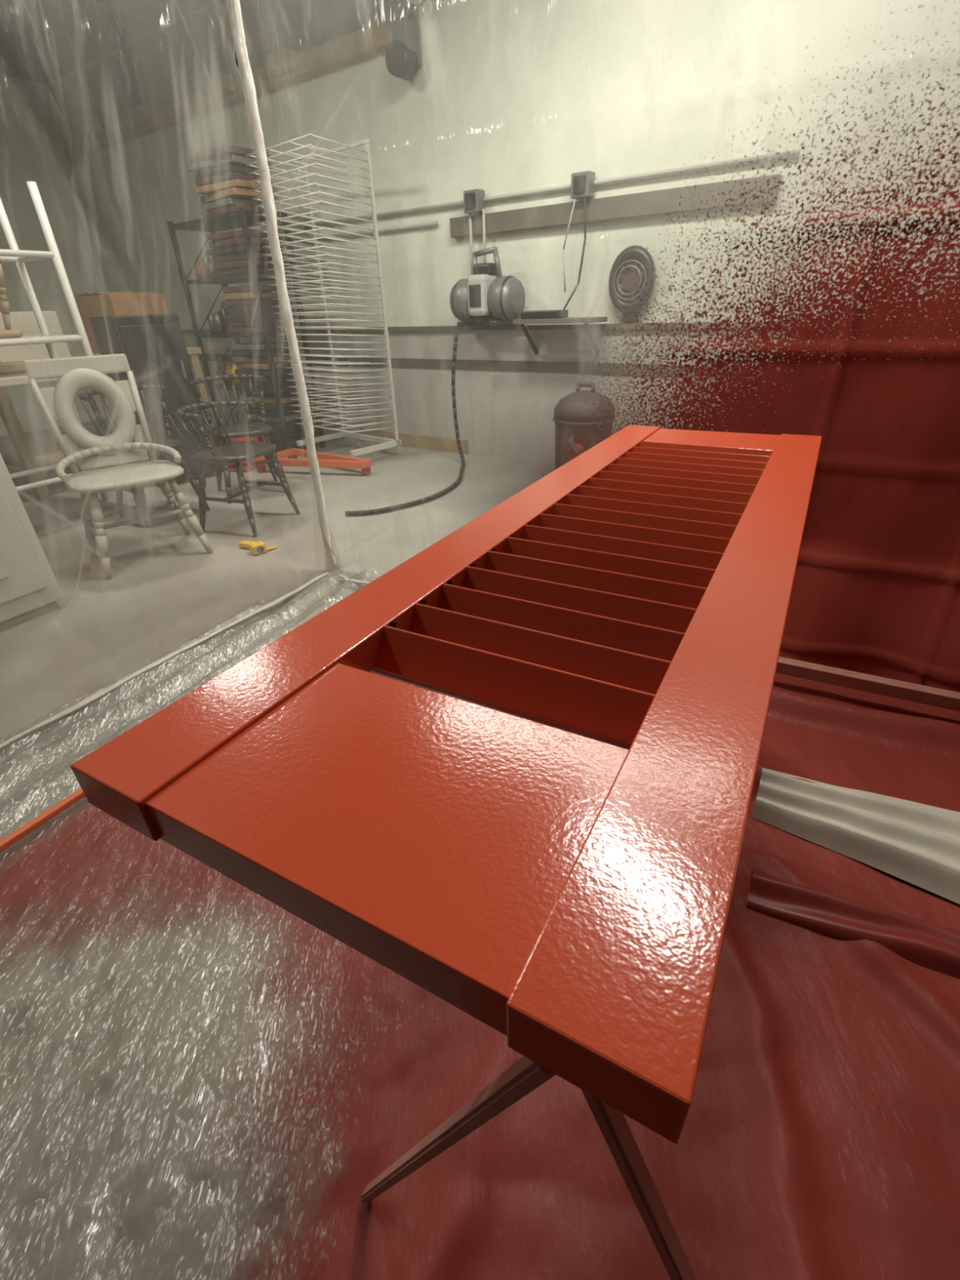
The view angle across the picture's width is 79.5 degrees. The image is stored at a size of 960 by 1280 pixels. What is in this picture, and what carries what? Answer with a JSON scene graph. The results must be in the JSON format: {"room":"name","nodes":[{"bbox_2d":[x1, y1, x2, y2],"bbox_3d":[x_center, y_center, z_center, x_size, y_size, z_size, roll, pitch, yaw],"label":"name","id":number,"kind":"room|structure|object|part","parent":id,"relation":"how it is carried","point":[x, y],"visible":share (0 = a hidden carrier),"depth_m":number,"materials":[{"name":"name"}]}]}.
{"room":"workshop","nodes":[
{"label":"workshop","id":0,"kind":"room"},
{"bbox_2d":[0,73,117,436],"bbox_3d":[-6.652,-2.986,4.466,0.200,3.400,9.000,14,34,26],"label":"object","id":1,"kind":"structure","parent":0,"point":[32,148],"depth_m":6.61,"materials":[{"name":"beige paint"}]},
{"bbox_2d":[0,0,208,84],"bbox_3d":[-1.540,-3.152,1.078,13.000,0.240,9.000,14,34,26],"label":"ceiling","id":2,"kind":"structure","parent":0,"point":[42,42],"depth_m":5.13,"materials":[{"name":"grey paint"}]},
{"bbox_2d":[0,416,532,1279],"bbox_3d":[-1.427,-0.191,2.805,13.000,0.100,9.000,14,34,26],"label":"floor","id":3,"kind":"structure","parent":0,"point":[135,1059],"depth_m":1.20,"materials":[{"name":"grey concrete"}]},
{"bbox_2d":[0,453,63,631],"bbox_3d":[-2.275,-0.618,2.102,0.435,1.400,0.800,14,34,26],"label":"panel","id":4,"kind":"object","parent":3,"relation":"on","point":[29,588],"visible":1,"depth_m":2.47,"materials":[{"name":"wood"}]},
{"bbox_2d":[0,181,140,507],"bbox_3d":[-2.926,-1.422,3.127,0.442,1.800,1.500,14,34,26],"label":"ladder","id":5,"kind":"object","parent":3,"relation":"on","point":[15,255],"visible":0.54,"depth_m":3.39,"materials":[{"name":"metal"}]},
{"bbox_2d":[0,258,23,337],"bbox_3d":[-2.814,-1.887,3.120,0.386,0.457,0.413,22,38,35],"label":"wooden stool","id":6,"kind":"object","parent":5,"relation":"on","point":[7,332],"visible":1,"depth_m":3.18,"materials":[{"name":"beige wood"}]},
{"bbox_2d":[0,346,214,502],"bbox_3d":[-3.134,-1.849,4.764,0.700,0.905,1.700,14,34,26],"label":"workbench","id":7,"kind":"object","parent":3,"relation":"on","point":[25,457],"visible":0.34,"depth_m":4.18,"materials":[{"name":"brown wood"}]},
{"bbox_2d":[0,311,71,363],"bbox_3d":[-3.303,-2.179,4.138,0.350,0.304,0.460,20,37,33],"label":"cardboard box","id":8,"kind":"object","parent":7,"relation":"on","point":[25,322],"visible":0.64,"depth_m":4.05,"materials":[{"name":"beige cardboard"}]},
{"bbox_2d":[73,292,168,352],"bbox_3d":[-2.900,-2.618,4.747,0.410,0.422,0.510,11,33,21],"label":"cardboard box","id":9,"kind":"object","parent":7,"relation":"on","point":[89,304],"visible":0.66,"depth_m":4.54,"materials":[{"name":"brown cardboard"}]},
{"bbox_2d":[22,353,213,579],"bbox_3d":[-1.882,-0.920,3.013,0.575,0.987,0.561,-24,37,-32],"label":"chair","id":10,"kind":"object","parent":3,"relation":"on","point":[110,471],"visible":1,"depth_m":3.01,"materials":[{"name":"white paint"}]},
{"bbox_2d":[78,384,210,527],"bbox_3d":[-2.153,-1.196,3.708,0.462,0.779,0.493,21,37,34],"label":"chair","id":11,"kind":"object","parent":3,"relation":"on","point":[87,395],"visible":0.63,"depth_m":3.69,"materials":[{"name":"brown wood"}]},
{"bbox_2d":[88,313,216,485],"bbox_3d":[-2.446,-1.814,4.405,0.430,1.160,0.460,22,38,35],"label":"base cabinet","id":12,"kind":"object","parent":3,"relation":"on","point":[153,346],"visible":0.7,"depth_m":4.17,"materials":[{"name":"wood"}]},
{"bbox_2d":[167,400,299,537],"bbox_3d":[-1.477,-1.046,3.486,0.462,0.699,0.493,8,32,17],"label":"chair","id":13,"kind":"object","parent":3,"relation":"on","point":[237,452],"visible":0.99,"depth_m":3.41,"materials":[{"name":"brown wood"}]},
{"bbox_2d":[212,421,266,471],"bbox_3d":[-2.028,-1.657,4.904,0.260,0.360,0.400,4,31,11],"label":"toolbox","id":14,"kind":"object","parent":3,"relation":"on","point":[246,468],"visible":0.14,"depth_m":4.80,"materials":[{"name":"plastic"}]},
{"bbox_2d":[189,373,290,503],"bbox_3d":[-1.700,-1.444,4.104,0.493,0.779,0.462,-18,34,-26],"label":"chair","id":15,"kind":"object","parent":3,"relation":"on","point":[235,430],"visible":0.77,"depth_m":4.08,"materials":[{"name":"brown wood"}]},
{"bbox_2d":[166,207,325,449],"bbox_3d":[-2.075,-2.704,5.232,1.035,1.840,0.440,18,36,31],"label":"metal shelving unit","id":16,"kind":"object","parent":3,"relation":"on","point":[242,220],"visible":0.76,"depth_m":4.96,"materials":[{"name":"grey metal"}]},
{"bbox_2d":[186,143,314,439],"bbox_3d":[-2.056,-2.906,5.072,0.966,2.076,0.450,18,36,31],"label":"clutter","id":17,"kind":"object","parent":16,"relation":"on","point":[221,174],"visible":0.77,"depth_m":4.76,"materials":[{"name":"plastic"}]},
{"bbox_2d":[238,540,276,555],"bbox_3d":[-1.248,-0.540,3.233,0.153,0.055,0.208,-24,37,-33],"label":"tape measure","id":18,"kind":"object","parent":3,"relation":"on","point":[255,548],"visible":1,"depth_m":3.16,"materials":[{"name":"plastic"}]},
{"bbox_2d":[226,0,340,574],"bbox_3d":[-0.791,-1.472,2.279,0.078,2.600,0.078,14,34,26],"label":"pole","id":19,"kind":"object","parent":3,"relation":"on","point":[233,6],"visible":1,"depth_m":2.26,"materials":[{"name":"white metal"}]},
{"bbox_2d":[32,404,148,618],"bbox_3d":[-1.663,-0.680,0.943,0.126,2.605,3.630,14,34,26],"label":"plastic sheet","id":20,"kind":"object","parent":19,"relation":"attached to","point":[46,508],"visible":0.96,"depth_m":1.88,"materials":[{"name":"clear plastic"}]},
{"bbox_2d":[353,0,959,692],"bbox_3d":[0.707,-1.126,1.552,3.590,2.605,0.120,14,34,26],"label":"plastic sheet","id":21,"kind":"object","parent":19,"relation":"attached to","point":[876,588],"visible":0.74,"depth_m":1.62,"materials":[{"name":"plastic"}]},
{"bbox_2d":[254,448,372,475],"bbox_3d":[-1.324,-1.429,4.710,0.970,0.115,0.448,14,34,26],"label":"jack","id":22,"kind":"object","parent":3,"relation":"on","point":[325,460],"visible":0.84,"depth_m":4.65,"materials":[{"name":"metal"}]},
{"bbox_2d":[245,133,401,456],"bbox_3d":[-1.208,-2.620,4.634,0.846,2.100,0.540,22,38,35],"label":"drying rack","id":23,"kind":"object","parent":3,"relation":"on","point":[385,442],"visible":0.97,"depth_m":4.47,"materials":[{"name":"white metal"}]},
{"bbox_2d":[345,333,465,515],"bbox_3d":[-0.373,-1.535,3.984,0.390,0.959,1.573,12,33,23],"label":"hose","id":24,"kind":"object","parent":3,"relation":"on","point":[457,482],"visible":1,"depth_m":4.31,"materials":[{"name":"black rubber"}]},
{"bbox_2d":[0,564,959,1279],"bbox_3d":[-0.028,0.759,0.906,3.500,0.067,3.440,14,34,26],"label":"plastic sheet","id":25,"kind":"object","parent":3,"relation":"on","point":[820,1139],"depth_m":0.95,"materials":[{"name":"plastic"}]},
{"bbox_2d":[0,787,85,853],"bbox_3d":[-1.163,0.492,1.447,0.022,0.020,3.000,14,34,26],"label":"batten","id":26,"kind":"object","parent":25,"relation":"on","point":[8,841],"visible":0.2,"depth_m":1.48,"materials":[{"name":"wood"}]},
{"bbox_2d":[0,572,330,749],"bbox_3d":[-1.508,0.373,1.664,0.058,0.015,3.100,15,34,26],"label":"film","id":27,"kind":"object","parent":25,"relation":"on","point":[103,692],"visible":1,"depth_m":2.08,"materials":[{"name":"clear plastic"}]},
{"bbox_2d":[337,574,370,584],"bbox_3d":[-0.309,-0.209,2.584,0.861,0.014,0.072,16,35,28],"label":"film","id":28,"kind":"object","parent":25,"relation":"on","point":[345,578],"visible":0.16,"depth_m":2.72,"materials":[{"name":"clear plastic"}]},
{"bbox_2d":[360,668,696,1279],"bbox_3d":[0.333,0.242,1.014,0.625,0.803,1.310,14,34,26],"label":"sawhorse","id":29,"kind":"object","parent":25,"relation":"on","point":[525,1075],"visible":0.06,"depth_m":0.44,"materials":[{"name":"brown wood"}]},
{"bbox_2d":[70,425,822,1143],"bbox_3d":[0.240,-0.170,0.889,0.450,0.042,1.452,14,34,26],"label":"louvered shutter","id":30,"kind":"object","parent":29,"relation":"on","point":[570,894],"visible":1,"depth_m":0.43,"materials":[{"name":"red paint"}]},
{"bbox_3d":[-0.060,0.113,0.424,0.284,0.039,0.202,14,34,26],"label":"rail","id":31,"kind":"part","parent":30,"relation":"part of","materials":[{"name":"red paint"}]},
{"bbox_3d":[0.544,-0.458,1.365,0.284,0.038,0.175,14,34,26],"label":"rail","id":32,"kind":"part","parent":30,"relation":"part of","materials":[{"name":"red paint"}]},
{"bbox_2d":[746,867,959,978],"bbox_3d":[1.185,0.662,0.991,1.335,0.056,0.142,13,33,24],"label":"fold","id":33,"kind":"object","parent":25,"relation":"on","point":[933,946],"visible":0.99,"depth_m":1.16,"materials":[{"name":"red plastic"}]},
{"bbox_2d":[751,768,959,904],"bbox_3d":[1.316,0.516,1.207,1.350,0.078,0.338,14,34,26],"label":"film","id":34,"kind":"object","parent":25,"relation":"on","point":[917,844],"visible":1,"depth_m":1.35,"materials":[{"name":"white plastic"}]},
{"bbox_2d":[775,656,959,711],"bbox_3d":[1.422,0.184,1.707,1.800,0.054,0.038,13,34,25],"label":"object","id":35,"kind":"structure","parent":25,"relation":"on","point":[945,699],"depth_m":1.79,"materials":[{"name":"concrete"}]},
{"bbox_2d":[552,382,615,448],"bbox_3d":[0.710,-1.422,4.017,0.434,0.663,0.604,5,31,13],"label":"shop vacuum","id":36,"kind":"object","parent":3,"relation":"on","point":[571,413],"visible":0.53,"depth_m":3.89,"materials":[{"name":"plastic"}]},
{"bbox_2d":[45,0,854,329],"bbox_3d":[0.109,-3.154,4.311,13.000,3.400,0.200,18,36,31],"label":"wall","id":37,"kind":"structure","parent":0,"point":[506,96],"depth_m":3.92,"materials":[{"name":"beige paint"}]},
{"bbox_2d":[75,0,397,150],"bbox_3d":[-2.418,-5.002,4.984,4.400,0.600,0.200,18,36,31],"label":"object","id":38,"kind":"structure","parent":37,"relation":"attached to","point":[188,69],"depth_m":4.88,"materials":[{"name":"clear plastic"}]},
{"bbox_2d":[385,0,426,80],"bbox_3d":[-0.338,-4.214,3.741,0.651,0.774,0.200,18,36,31],"label":"pulley","id":39,"kind":"object","parent":37,"relation":"attached to","point":[403,57],"visible":1,"depth_m":3.91,"materials":[{"name":"grey metal"}]},
{"bbox_2d":[182,320,820,461],"bbox_3d":[-0.188,-2.132,4.961,9.000,1.000,0.130,18,36,31],"label":"wall","id":40,"kind":"structure","parent":37,"relation":"attached to","point":[507,394],"depth_m":4.80,"materials":[{"name":"grey paint"}]},
{"bbox_2d":[449,246,524,326],"bbox_3d":[0.046,-2.604,4.262,0.540,0.496,0.304,18,36,31],"label":"air compressor","id":41,"kind":"object","parent":40,"relation":"on","point":[486,295],"visible":0.99,"depth_m":4.18,"materials":[{"name":"grey metal"}]},
{"bbox_2d":[303,150,798,309],"bbox_3d":[0.066,-2.861,4.277,4.024,0.779,0.113,18,36,31],"label":"conduit","id":42,"kind":"object","parent":37,"relation":"attached to","point":[583,184],"visible":0.91,"depth_m":3.94,"materials":[{"name":"grey metal"}]},
{"bbox_2d":[512,309,607,355],"bbox_3d":[0.564,-2.174,4.092,0.620,0.292,0.257,18,36,31],"label":"wall shelf","id":43,"kind":"object","parent":37,"relation":"attached to","point":[561,316],"visible":1,"depth_m":4.00,"materials":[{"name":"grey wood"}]},
{"bbox_2d":[449,173,781,237],"bbox_3d":[0.727,-2.834,3.812,2.300,0.120,0.051,18,36,31],"label":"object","id":44,"kind":"object","parent":37,"relation":"attached to","point":[662,202],"visible":0.96,"depth_m":3.66,"materials":[{"name":"grey metal"}]},
{"bbox_2d":[608,244,655,321],"bbox_3d":[1.022,-2.375,3.854,0.324,0.434,0.157,18,36,31],"label":"wall fan","id":45,"kind":"object","parent":37,"relation":"attached to","point":[632,253],"visible":0.99,"depth_m":3.80,"materials":[{"name":"plastic"}]}
]}

